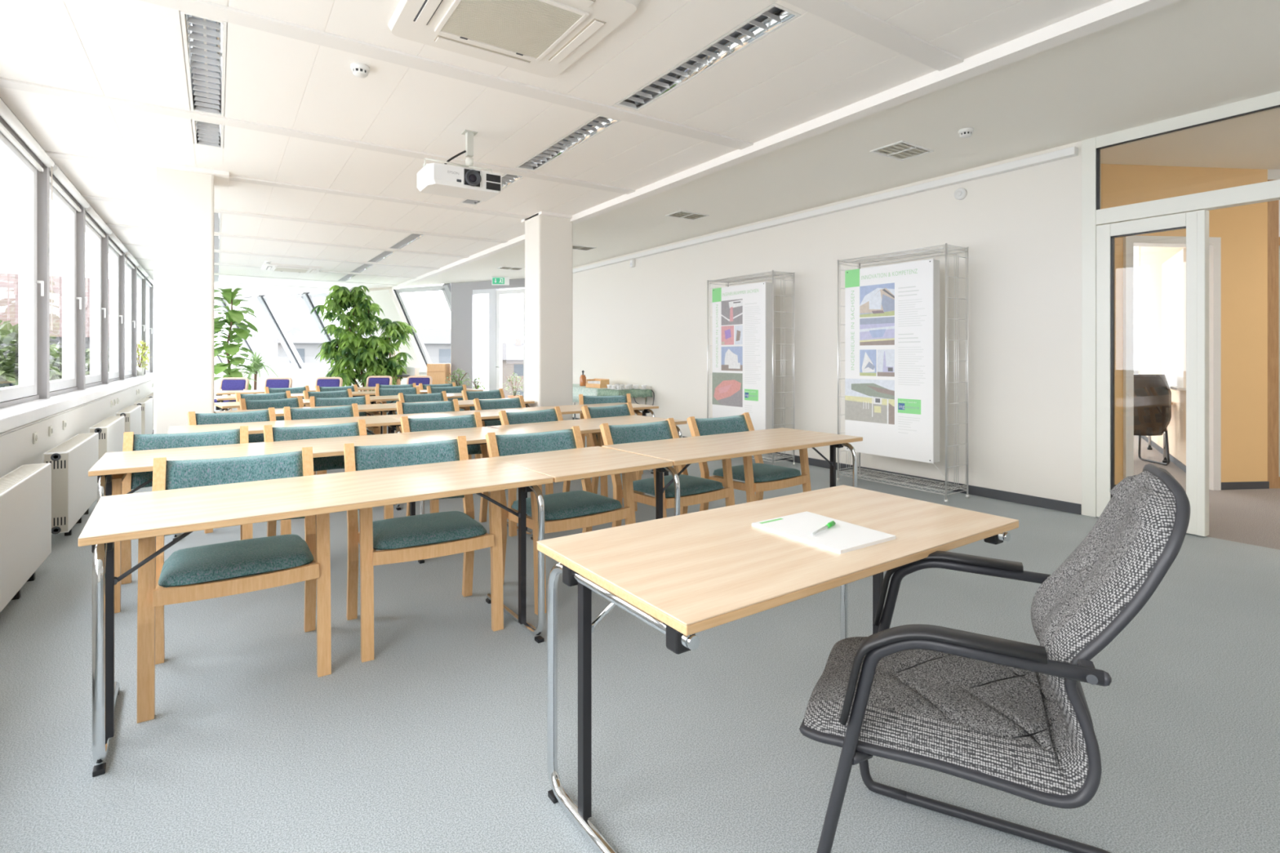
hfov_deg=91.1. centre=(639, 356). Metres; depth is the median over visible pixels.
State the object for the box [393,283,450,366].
window
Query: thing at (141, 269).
roller blind
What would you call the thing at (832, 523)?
pen
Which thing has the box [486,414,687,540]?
folding table
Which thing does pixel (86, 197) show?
trim
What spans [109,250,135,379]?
window
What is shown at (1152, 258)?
wall
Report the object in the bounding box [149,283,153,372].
window
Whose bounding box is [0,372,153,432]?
windowsill
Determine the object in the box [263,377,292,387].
chair
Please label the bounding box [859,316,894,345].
photograph
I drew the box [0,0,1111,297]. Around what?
ceiling
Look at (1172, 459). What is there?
baseboard
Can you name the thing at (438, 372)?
base cabinet
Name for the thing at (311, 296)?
window
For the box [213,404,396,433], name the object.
folding table
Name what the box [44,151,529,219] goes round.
trim
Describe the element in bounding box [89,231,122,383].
window
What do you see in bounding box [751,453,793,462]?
shelf
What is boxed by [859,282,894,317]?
photograph
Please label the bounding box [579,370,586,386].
bottle
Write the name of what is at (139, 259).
trim
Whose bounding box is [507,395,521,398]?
pot
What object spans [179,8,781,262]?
ceiling slab
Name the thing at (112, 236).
roller blind
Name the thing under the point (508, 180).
light
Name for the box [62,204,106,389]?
window
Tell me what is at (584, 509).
upholstered chair
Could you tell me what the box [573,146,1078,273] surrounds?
trim
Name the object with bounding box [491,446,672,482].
table
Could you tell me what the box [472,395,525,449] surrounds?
upholstered chair
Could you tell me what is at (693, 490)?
upholstered chair
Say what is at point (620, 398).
upholstered chair
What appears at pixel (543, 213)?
trim
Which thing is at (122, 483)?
upholstered chair
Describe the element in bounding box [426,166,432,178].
vent
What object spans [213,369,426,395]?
wall
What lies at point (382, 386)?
upholstered chair
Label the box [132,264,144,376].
window
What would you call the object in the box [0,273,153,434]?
house
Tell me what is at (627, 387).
bowl
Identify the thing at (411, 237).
light
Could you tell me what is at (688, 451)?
folding table
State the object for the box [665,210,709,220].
ceiling vent
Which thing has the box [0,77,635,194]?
ceiling beam
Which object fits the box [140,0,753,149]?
ceiling beam
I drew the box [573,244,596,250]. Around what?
ceiling vent
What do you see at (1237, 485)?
baseboard
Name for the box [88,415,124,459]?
radiator
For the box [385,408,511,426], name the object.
table
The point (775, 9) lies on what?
grille
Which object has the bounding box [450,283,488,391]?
wall
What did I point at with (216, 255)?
light
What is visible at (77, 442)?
grille
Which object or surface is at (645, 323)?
wall
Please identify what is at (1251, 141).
ceiling
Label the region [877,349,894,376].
photograph
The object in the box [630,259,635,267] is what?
sensor
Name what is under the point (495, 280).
exit sign
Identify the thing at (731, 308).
photograph
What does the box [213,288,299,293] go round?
trim
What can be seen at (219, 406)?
folding table
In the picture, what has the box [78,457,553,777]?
folding table
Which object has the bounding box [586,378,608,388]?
wooden crate
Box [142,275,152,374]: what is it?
window
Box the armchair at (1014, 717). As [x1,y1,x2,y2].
[799,463,1190,852]
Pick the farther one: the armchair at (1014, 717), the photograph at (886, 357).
the photograph at (886, 357)
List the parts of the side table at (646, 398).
leg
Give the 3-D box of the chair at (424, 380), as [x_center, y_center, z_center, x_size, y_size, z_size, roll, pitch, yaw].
[-4.679,0.851,13.081,0.530,0.881,0.563,0,0,0]
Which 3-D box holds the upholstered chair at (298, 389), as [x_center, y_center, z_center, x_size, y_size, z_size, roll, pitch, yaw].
[-5.028,0.867,9.175,0.668,0.852,0.622,0,0,38]
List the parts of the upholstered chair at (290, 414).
leg, backrest, leg, armrest, leg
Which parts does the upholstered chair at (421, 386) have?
leg, backrest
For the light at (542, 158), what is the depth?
5.20 m
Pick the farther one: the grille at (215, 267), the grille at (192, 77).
the grille at (215, 267)
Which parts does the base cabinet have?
drawer, door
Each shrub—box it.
[444,368,471,386]
[502,372,523,398]
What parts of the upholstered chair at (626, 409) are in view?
leg, backrest, leg, leg, leg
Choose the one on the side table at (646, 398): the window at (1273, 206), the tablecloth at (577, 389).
the tablecloth at (577, 389)
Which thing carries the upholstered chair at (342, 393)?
on the floor
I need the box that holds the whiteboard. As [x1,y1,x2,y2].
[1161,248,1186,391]
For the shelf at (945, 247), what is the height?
0.037 m
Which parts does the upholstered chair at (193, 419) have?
leg, leg, backrest, leg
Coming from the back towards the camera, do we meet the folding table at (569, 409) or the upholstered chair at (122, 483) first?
the folding table at (569, 409)
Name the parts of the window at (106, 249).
sash, head frame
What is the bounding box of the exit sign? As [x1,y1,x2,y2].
[491,276,509,284]
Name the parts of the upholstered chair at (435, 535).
leg, leg, backrest, seat, rail, leg, leg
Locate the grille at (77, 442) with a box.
[45,432,96,453]
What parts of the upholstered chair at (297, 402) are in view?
leg, backrest, leg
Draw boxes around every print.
[744,302,760,413]
[759,518,782,524]
[897,285,926,433]
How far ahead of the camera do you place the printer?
14.59 m
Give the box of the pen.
[810,520,835,534]
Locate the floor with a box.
[0,395,1279,852]
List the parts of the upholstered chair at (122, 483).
leg, armrest, leg, backrest, leg, leg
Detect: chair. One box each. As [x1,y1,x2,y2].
[111,426,253,613]
[137,446,331,723]
[187,407,275,533]
[213,377,248,410]
[235,391,308,409]
[239,395,326,474]
[262,419,393,537]
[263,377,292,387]
[263,385,310,405]
[283,403,379,434]
[302,388,372,415]
[309,394,380,475]
[314,377,342,388]
[315,384,358,391]
[343,435,503,662]
[365,375,392,391]
[374,386,420,434]
[375,382,416,388]
[395,399,480,458]
[397,391,471,459]
[400,412,516,537]
[406,375,432,385]
[418,382,460,408]
[426,384,466,411]
[461,388,505,457]
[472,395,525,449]
[484,426,635,615]
[498,406,608,507]
[578,393,643,474]
[581,402,679,511]
[599,417,734,527]
[686,412,811,511]
[1133,374,1171,465]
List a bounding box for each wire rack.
[706,270,795,465]
[836,243,968,502]
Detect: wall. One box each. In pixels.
[0,378,153,477]
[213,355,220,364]
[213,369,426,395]
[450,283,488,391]
[573,141,1081,514]
[1100,164,1267,484]
[1138,246,1140,374]
[1140,246,1186,465]
[1267,168,1279,179]
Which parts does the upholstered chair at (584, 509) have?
leg, rail, rail, leg, backrest, seat, leg, rail, leg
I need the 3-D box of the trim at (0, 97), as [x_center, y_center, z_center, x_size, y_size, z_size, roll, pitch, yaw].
[-7.378,-1.830,8.595,0.200,0.180,27.700,0,0,-34]
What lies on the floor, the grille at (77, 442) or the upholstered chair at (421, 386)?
the upholstered chair at (421, 386)
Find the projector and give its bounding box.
[417,129,502,201]
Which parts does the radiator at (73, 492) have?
panel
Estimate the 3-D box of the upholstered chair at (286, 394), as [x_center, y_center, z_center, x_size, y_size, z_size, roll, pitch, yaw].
[-4.502,0.867,7.693,0.668,0.852,0.622,0,0,40]
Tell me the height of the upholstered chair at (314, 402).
0.852 m
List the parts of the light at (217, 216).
frame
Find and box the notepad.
[751,511,895,554]
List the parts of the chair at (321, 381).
backrest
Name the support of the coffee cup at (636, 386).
on the tablecloth at (636, 393)
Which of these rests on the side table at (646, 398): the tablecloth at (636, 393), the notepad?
the tablecloth at (636, 393)
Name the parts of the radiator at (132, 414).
panel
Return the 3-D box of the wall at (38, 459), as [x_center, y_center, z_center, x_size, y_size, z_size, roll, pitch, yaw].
[-7.372,0.870,8.659,0.320,0.840,27.800,0,0,-34]
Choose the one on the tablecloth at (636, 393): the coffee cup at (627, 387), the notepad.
the coffee cup at (627, 387)
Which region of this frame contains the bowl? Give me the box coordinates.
[624,385,630,389]
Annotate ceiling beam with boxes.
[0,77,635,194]
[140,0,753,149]
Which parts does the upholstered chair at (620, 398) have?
leg, leg, backrest, leg, armrest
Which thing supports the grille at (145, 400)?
attached to the radiator at (146, 403)
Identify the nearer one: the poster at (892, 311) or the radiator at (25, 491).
the radiator at (25, 491)
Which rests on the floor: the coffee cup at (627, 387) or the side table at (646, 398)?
the side table at (646, 398)
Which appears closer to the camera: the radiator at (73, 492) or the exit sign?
the radiator at (73, 492)
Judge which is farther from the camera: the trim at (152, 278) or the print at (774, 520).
the trim at (152, 278)
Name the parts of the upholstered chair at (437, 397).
leg, backrest, leg, armrest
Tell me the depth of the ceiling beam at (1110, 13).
4.11 m
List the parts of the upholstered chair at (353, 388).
leg, leg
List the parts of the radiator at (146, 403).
panel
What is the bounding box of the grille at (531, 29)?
[434,0,589,61]
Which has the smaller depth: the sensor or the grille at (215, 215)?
the grille at (215, 215)
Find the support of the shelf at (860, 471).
attached to the wire rack at (859, 474)
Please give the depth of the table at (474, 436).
4.42 m
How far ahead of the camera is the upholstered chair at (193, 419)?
5.25 m
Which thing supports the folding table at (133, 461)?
on the floor
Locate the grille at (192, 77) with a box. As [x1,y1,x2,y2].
[186,16,221,114]
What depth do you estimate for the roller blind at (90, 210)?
7.62 m
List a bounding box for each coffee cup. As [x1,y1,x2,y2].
[604,384,612,389]
[609,385,617,389]
[615,385,622,390]
[622,385,631,390]
[631,384,639,389]
[640,385,648,389]
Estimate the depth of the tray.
7.13 m
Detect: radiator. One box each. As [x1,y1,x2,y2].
[0,462,51,612]
[43,432,98,536]
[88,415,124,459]
[115,404,141,434]
[133,397,152,434]
[145,392,153,433]
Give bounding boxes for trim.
[0,97,151,278]
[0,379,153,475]
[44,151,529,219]
[81,195,507,243]
[106,223,469,257]
[122,243,439,269]
[134,257,416,278]
[144,269,397,285]
[151,278,351,289]
[152,161,229,189]
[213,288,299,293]
[213,293,252,296]
[231,368,426,372]
[521,210,572,222]
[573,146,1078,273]
[782,0,963,71]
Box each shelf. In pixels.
[707,271,793,284]
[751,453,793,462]
[838,244,967,266]
[838,467,967,495]
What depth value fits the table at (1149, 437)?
7.63 m
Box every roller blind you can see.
[0,98,54,331]
[49,164,89,212]
[85,205,111,237]
[108,231,128,342]
[124,251,139,268]
[137,264,148,279]
[146,275,153,287]
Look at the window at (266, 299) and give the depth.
18.18 m
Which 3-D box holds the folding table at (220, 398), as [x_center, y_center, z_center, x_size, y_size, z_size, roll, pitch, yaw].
[-5.042,0.917,8.899,1.600,0.745,0.700,0,0,-36]
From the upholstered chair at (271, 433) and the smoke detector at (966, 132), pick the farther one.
the smoke detector at (966, 132)
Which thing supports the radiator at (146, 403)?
on the floor
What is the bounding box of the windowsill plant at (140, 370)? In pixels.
[137,340,151,375]
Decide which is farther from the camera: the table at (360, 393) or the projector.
the table at (360, 393)
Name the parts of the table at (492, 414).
rail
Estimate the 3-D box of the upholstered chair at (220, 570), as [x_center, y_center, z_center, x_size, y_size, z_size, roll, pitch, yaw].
[-1.694,0.867,2.654,0.622,0.852,0.668,0,0,-34]
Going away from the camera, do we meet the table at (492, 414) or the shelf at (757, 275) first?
the table at (492, 414)
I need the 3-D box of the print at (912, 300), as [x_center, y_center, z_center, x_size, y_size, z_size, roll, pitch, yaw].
[2.510,0.034,5.793,0.001,1.363,0.284,0,0,-34]
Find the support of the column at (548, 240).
on the floor
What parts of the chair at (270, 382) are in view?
backrest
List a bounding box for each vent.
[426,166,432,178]
[497,266,524,270]
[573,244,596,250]
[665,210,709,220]
[869,140,933,160]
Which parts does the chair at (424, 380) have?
backrest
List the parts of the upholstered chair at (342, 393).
leg, backrest, leg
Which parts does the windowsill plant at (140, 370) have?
pot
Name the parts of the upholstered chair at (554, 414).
leg, backrest, leg, leg, armrest, leg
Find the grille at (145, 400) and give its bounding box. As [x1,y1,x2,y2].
[134,397,151,403]
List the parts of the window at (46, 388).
sash, head frame, handle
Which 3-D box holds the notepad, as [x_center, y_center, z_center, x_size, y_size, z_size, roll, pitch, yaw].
[0.564,0.540,1.951,0.265,0.011,0.350,0,0,-34]
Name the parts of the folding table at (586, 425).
leg frame, leg frame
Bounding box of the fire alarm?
[954,187,967,199]
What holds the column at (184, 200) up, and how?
on the floor
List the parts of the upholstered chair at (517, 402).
leg, backrest, leg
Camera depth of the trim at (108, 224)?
9.65 m
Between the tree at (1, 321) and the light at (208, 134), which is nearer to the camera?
the light at (208, 134)
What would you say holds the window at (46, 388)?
in the wall at (38, 459)
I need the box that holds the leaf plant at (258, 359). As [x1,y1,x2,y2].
[233,350,279,394]
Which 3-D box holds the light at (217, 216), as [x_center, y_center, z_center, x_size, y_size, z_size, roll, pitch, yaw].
[-5.627,-1.804,8.255,0.199,0.088,1.480,0,0,-34]
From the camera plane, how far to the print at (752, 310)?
7.51 m
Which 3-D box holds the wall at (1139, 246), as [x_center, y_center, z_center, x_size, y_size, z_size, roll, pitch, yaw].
[10.160,-0.275,7.292,0.100,3.130,7.150,0,0,-34]
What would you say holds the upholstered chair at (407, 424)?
on the floor
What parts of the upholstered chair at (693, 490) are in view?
leg, rail, rail, backrest, leg, leg, seat, rail, leg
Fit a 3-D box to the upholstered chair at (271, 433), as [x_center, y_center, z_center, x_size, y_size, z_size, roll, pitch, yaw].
[-1.989,0.867,3.993,0.622,0.852,0.668,0,0,-39]
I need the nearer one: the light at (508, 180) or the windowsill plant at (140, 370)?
the light at (508, 180)
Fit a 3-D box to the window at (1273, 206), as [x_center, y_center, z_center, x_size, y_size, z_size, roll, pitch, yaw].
[6.936,-0.220,6.174,1.600,3.020,0.070,0,0,0]
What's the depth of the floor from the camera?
2.25 m
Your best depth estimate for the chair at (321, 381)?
12.53 m
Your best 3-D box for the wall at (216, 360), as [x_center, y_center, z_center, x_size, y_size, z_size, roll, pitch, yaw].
[-14.583,-0.680,20.468,1.300,2.262,1.474,0,0,25]
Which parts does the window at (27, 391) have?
handle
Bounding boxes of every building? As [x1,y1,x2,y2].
[271,326,450,363]
[502,337,523,398]
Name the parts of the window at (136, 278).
sash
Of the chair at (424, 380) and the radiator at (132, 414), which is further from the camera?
the chair at (424, 380)
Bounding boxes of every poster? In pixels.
[707,273,772,430]
[838,245,944,475]
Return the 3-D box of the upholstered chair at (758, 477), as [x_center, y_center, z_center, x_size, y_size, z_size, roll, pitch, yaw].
[0.780,0.867,4.544,0.622,0.852,0.668,0,0,-37]
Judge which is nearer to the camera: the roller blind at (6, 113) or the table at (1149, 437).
the roller blind at (6, 113)
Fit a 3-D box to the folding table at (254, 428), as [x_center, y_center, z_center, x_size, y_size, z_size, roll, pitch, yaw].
[-2.818,0.917,5.083,1.600,0.745,0.700,0,0,-36]
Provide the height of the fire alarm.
0.110 m
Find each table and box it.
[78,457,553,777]
[88,432,425,564]
[168,415,400,540]
[213,399,373,410]
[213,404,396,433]
[214,388,315,402]
[214,393,303,410]
[351,391,375,396]
[357,385,418,390]
[369,392,462,415]
[370,387,483,434]
[383,398,534,411]
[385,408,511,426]
[400,426,520,445]
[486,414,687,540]
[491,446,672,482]
[496,402,658,474]
[537,484,1018,852]
[573,394,647,419]
[601,427,862,519]
[1146,402,1172,462]
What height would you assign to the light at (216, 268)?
0.088 m
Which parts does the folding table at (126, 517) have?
leg frame, post, leg frame, post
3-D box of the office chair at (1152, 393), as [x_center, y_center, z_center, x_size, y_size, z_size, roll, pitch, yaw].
[5.974,0.748,7.600,0.600,1.078,0.560,0,0,4]
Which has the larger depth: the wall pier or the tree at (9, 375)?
the wall pier
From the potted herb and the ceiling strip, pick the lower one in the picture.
the potted herb
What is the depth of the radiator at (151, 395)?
10.29 m
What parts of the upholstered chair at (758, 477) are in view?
leg, rail, backrest, rail, leg, leg, seat, rail, leg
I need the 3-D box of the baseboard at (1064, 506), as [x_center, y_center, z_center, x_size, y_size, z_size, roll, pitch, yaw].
[0.564,1.248,9.626,0.014,0.085,10.860,0,0,-34]
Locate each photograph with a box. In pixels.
[712,372,742,407]
[721,298,742,325]
[721,325,733,345]
[721,346,742,370]
[734,324,742,344]
[844,378,894,424]
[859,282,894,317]
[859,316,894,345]
[859,349,875,376]
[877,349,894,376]
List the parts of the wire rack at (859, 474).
post, post, post, post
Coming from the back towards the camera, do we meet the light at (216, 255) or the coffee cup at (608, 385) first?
the light at (216, 255)
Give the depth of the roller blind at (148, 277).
13.55 m
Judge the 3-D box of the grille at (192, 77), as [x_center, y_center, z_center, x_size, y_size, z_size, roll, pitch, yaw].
[-2.694,-1.779,3.898,0.153,0.030,1.528,0,0,-34]
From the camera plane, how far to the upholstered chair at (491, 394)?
8.47 m
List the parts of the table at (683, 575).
post, leg frame, post, leg frame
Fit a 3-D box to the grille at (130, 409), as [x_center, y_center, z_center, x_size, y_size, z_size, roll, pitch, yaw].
[-6.352,0.647,7.815,0.106,0.004,1.260,0,0,-34]
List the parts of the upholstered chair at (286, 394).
leg, backrest, leg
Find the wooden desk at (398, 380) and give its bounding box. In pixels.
[389,351,408,385]
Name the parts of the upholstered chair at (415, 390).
leg, leg, backrest, leg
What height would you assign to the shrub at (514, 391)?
0.884 m
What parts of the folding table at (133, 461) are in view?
leg frame, post, post, leg frame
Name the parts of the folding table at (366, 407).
leg frame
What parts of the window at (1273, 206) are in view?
pane, pane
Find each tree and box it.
[0,320,18,368]
[0,322,62,387]
[3,343,109,380]
[310,284,417,391]
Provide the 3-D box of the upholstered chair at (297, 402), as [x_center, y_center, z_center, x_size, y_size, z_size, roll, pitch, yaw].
[-3.769,0.867,6.626,0.668,0.852,0.622,0,0,40]
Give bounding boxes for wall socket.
[32,431,37,444]
[48,425,53,436]
[62,419,66,430]
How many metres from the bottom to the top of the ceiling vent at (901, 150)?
0.014 m
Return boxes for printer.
[401,366,418,376]
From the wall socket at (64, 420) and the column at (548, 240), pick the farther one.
the column at (548, 240)
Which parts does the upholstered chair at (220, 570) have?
leg, leg, backrest, seat, rail, leg, leg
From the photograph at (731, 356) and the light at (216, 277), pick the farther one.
the light at (216, 277)
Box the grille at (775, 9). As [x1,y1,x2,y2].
[632,6,779,97]
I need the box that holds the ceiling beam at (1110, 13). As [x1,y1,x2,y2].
[391,0,1179,289]
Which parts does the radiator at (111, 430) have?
panel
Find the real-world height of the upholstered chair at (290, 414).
0.852 m
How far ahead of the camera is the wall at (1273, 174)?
6.14 m
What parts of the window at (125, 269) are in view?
sash, head frame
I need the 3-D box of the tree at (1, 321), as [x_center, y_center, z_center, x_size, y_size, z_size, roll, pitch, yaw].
[-21.404,4.529,19.887,3.770,11.530,4.600,0,0,-28]
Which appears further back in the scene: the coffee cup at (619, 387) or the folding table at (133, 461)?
the coffee cup at (619, 387)
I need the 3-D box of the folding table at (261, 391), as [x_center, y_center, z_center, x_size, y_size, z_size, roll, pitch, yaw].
[-5.871,0.917,10.118,1.600,0.745,0.700,0,0,-37]
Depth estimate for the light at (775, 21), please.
3.70 m
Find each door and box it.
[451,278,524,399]
[1096,209,1208,536]
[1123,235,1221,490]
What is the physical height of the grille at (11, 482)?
0.004 m
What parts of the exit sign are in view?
pictogram panel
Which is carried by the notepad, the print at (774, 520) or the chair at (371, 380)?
the print at (774, 520)
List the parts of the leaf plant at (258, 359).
stem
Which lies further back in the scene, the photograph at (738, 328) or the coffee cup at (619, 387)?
the coffee cup at (619, 387)
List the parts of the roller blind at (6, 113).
bead chain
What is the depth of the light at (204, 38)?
3.79 m
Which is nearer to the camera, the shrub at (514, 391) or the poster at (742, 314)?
the poster at (742, 314)
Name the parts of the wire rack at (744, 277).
post, post, post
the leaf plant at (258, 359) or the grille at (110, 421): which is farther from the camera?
the leaf plant at (258, 359)
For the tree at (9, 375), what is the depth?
11.37 m
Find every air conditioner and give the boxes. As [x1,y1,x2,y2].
[261,262,322,274]
[387,0,640,77]
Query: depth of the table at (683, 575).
1.73 m
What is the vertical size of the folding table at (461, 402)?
0.745 m
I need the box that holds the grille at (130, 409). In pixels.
[117,404,140,413]
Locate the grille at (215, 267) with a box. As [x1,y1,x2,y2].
[213,265,217,272]
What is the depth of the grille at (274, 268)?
12.41 m
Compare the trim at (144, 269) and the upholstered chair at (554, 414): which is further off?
the trim at (144, 269)
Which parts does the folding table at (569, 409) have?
leg frame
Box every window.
[0,115,44,408]
[18,162,81,399]
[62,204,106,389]
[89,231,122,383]
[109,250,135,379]
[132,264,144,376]
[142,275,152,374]
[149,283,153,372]
[213,298,253,368]
[221,295,300,368]
[261,292,334,368]
[306,289,369,369]
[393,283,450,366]
[1133,368,1138,373]
[1267,179,1279,488]
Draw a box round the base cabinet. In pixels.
[426,363,450,384]
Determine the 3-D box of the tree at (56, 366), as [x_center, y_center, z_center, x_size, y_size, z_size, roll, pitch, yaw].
[-16.231,4.924,17.938,2.400,10.740,3.519,0,0,-4]
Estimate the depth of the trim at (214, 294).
18.09 m
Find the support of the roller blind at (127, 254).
attached to the window at (125, 269)
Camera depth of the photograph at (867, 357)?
6.19 m
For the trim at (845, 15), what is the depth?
3.37 m
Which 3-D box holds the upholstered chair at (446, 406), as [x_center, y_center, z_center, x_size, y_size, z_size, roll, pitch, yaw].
[-1.977,0.867,6.141,0.622,0.852,0.668,0,0,-37]
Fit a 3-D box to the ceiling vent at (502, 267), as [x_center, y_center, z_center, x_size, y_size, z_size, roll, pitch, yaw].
[-2.567,-1.753,12.497,0.450,0.014,0.310,0,0,-34]
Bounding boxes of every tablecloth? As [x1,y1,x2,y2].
[573,383,604,402]
[596,388,652,398]
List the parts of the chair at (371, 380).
backrest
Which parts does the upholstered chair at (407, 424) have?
leg, leg, backrest, leg, leg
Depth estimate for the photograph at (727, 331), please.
7.88 m
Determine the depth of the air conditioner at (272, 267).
12.29 m
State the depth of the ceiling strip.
4.65 m
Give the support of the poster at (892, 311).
attached to the wire rack at (859, 474)
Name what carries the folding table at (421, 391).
on the floor
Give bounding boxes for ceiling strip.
[407,0,1279,286]
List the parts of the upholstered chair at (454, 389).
leg, backrest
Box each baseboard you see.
[573,417,1080,515]
[1114,481,1269,489]
[1141,435,1186,472]
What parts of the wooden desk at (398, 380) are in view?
panel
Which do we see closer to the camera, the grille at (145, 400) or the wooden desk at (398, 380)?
the grille at (145, 400)
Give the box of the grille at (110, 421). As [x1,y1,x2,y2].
[90,415,123,427]
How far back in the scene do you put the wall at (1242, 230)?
6.10 m
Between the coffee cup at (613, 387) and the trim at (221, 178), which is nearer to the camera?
the trim at (221, 178)
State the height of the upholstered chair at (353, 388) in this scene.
0.852 m
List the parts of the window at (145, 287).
sash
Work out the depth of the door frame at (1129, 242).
6.01 m
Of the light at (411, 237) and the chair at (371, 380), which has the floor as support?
the chair at (371, 380)
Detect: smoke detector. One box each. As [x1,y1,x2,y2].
[264,260,271,264]
[350,62,369,77]
[958,127,973,137]
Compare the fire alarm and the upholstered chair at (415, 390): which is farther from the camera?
the upholstered chair at (415, 390)
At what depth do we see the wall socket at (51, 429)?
4.96 m
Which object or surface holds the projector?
hanging from the ceiling at (811, 67)
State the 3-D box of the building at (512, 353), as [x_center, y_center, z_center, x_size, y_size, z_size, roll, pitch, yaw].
[-12.387,4.040,77.488,14.800,12.500,13.000,0,0,-4]
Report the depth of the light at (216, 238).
9.77 m
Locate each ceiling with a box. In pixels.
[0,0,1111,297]
[1100,108,1279,256]
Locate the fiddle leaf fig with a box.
[213,288,259,411]
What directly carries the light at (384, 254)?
attached to the ceiling at (811, 67)
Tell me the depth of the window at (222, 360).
19.62 m
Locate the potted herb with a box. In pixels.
[469,377,484,389]
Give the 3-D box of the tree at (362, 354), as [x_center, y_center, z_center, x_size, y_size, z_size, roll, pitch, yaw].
[-6.246,-0.158,14.300,2.255,2.896,1.249,0,0,-31]
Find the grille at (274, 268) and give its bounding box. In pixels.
[272,266,310,272]
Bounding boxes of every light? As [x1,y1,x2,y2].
[180,10,226,116]
[191,120,223,148]
[213,212,221,232]
[213,235,220,249]
[213,252,220,262]
[213,265,219,273]
[213,275,219,281]
[337,274,357,281]
[350,263,373,273]
[366,250,395,262]
[388,233,424,249]
[459,173,524,204]
[515,114,621,170]
[614,2,800,111]
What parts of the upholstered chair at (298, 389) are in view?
leg, leg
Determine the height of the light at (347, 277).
0.088 m
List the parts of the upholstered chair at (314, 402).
leg, leg, backrest, leg, armrest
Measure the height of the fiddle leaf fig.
2.736 m
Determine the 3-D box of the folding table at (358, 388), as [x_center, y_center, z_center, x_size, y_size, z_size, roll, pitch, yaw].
[-4.585,0.917,11.091,1.600,0.745,0.700,0,0,-37]
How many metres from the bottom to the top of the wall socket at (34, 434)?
0.080 m
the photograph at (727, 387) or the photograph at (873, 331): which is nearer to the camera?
the photograph at (873, 331)
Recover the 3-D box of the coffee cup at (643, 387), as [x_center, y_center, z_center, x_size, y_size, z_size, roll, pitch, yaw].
[0.065,0.498,10.146,0.150,0.072,0.150,0,0,0]
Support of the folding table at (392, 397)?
on the floor
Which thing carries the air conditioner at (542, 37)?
attached to the ceiling at (811, 67)
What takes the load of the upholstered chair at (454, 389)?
on the floor
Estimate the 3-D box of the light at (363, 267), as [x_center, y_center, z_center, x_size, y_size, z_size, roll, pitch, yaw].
[-5.565,-1.804,12.564,0.194,0.088,1.520,0,0,-34]
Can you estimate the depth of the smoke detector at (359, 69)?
3.78 m
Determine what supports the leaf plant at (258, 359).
on the floor
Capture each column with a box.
[153,166,213,434]
[524,213,573,420]
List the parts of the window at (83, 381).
sash, head frame, handle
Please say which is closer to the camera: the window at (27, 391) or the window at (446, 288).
the window at (27, 391)
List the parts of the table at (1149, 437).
leg, leg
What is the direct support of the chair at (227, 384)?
on the floor
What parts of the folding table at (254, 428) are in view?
leg frame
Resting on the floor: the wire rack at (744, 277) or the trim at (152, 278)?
the wire rack at (744, 277)
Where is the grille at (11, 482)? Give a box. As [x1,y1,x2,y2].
[0,462,48,493]
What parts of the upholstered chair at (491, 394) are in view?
leg, backrest, leg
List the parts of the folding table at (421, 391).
post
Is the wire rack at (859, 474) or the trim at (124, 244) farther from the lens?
the trim at (124, 244)
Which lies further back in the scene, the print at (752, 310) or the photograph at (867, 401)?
the print at (752, 310)
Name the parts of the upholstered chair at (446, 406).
leg, backrest, leg, leg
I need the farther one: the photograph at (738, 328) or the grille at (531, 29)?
the photograph at (738, 328)
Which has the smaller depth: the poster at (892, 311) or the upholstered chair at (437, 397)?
the poster at (892, 311)
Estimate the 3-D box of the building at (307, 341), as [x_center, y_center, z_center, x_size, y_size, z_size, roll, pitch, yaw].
[-26.117,3.440,63.955,16.800,13.700,13.000,0,0,-14]
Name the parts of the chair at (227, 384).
seat, backrest, frame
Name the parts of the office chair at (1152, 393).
backrest, frame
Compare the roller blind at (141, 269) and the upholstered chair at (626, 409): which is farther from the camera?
the roller blind at (141, 269)
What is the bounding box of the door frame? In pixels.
[1081,90,1279,517]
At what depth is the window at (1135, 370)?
11.10 m
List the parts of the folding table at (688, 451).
post, leg frame, post, leg frame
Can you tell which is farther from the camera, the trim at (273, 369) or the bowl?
the trim at (273, 369)
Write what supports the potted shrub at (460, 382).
on the floor
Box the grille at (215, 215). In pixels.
[213,212,218,231]
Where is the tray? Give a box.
[1168,384,1186,391]
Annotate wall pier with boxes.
[360,287,426,373]
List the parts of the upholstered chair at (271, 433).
leg, leg, backrest, leg, leg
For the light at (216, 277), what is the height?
0.088 m

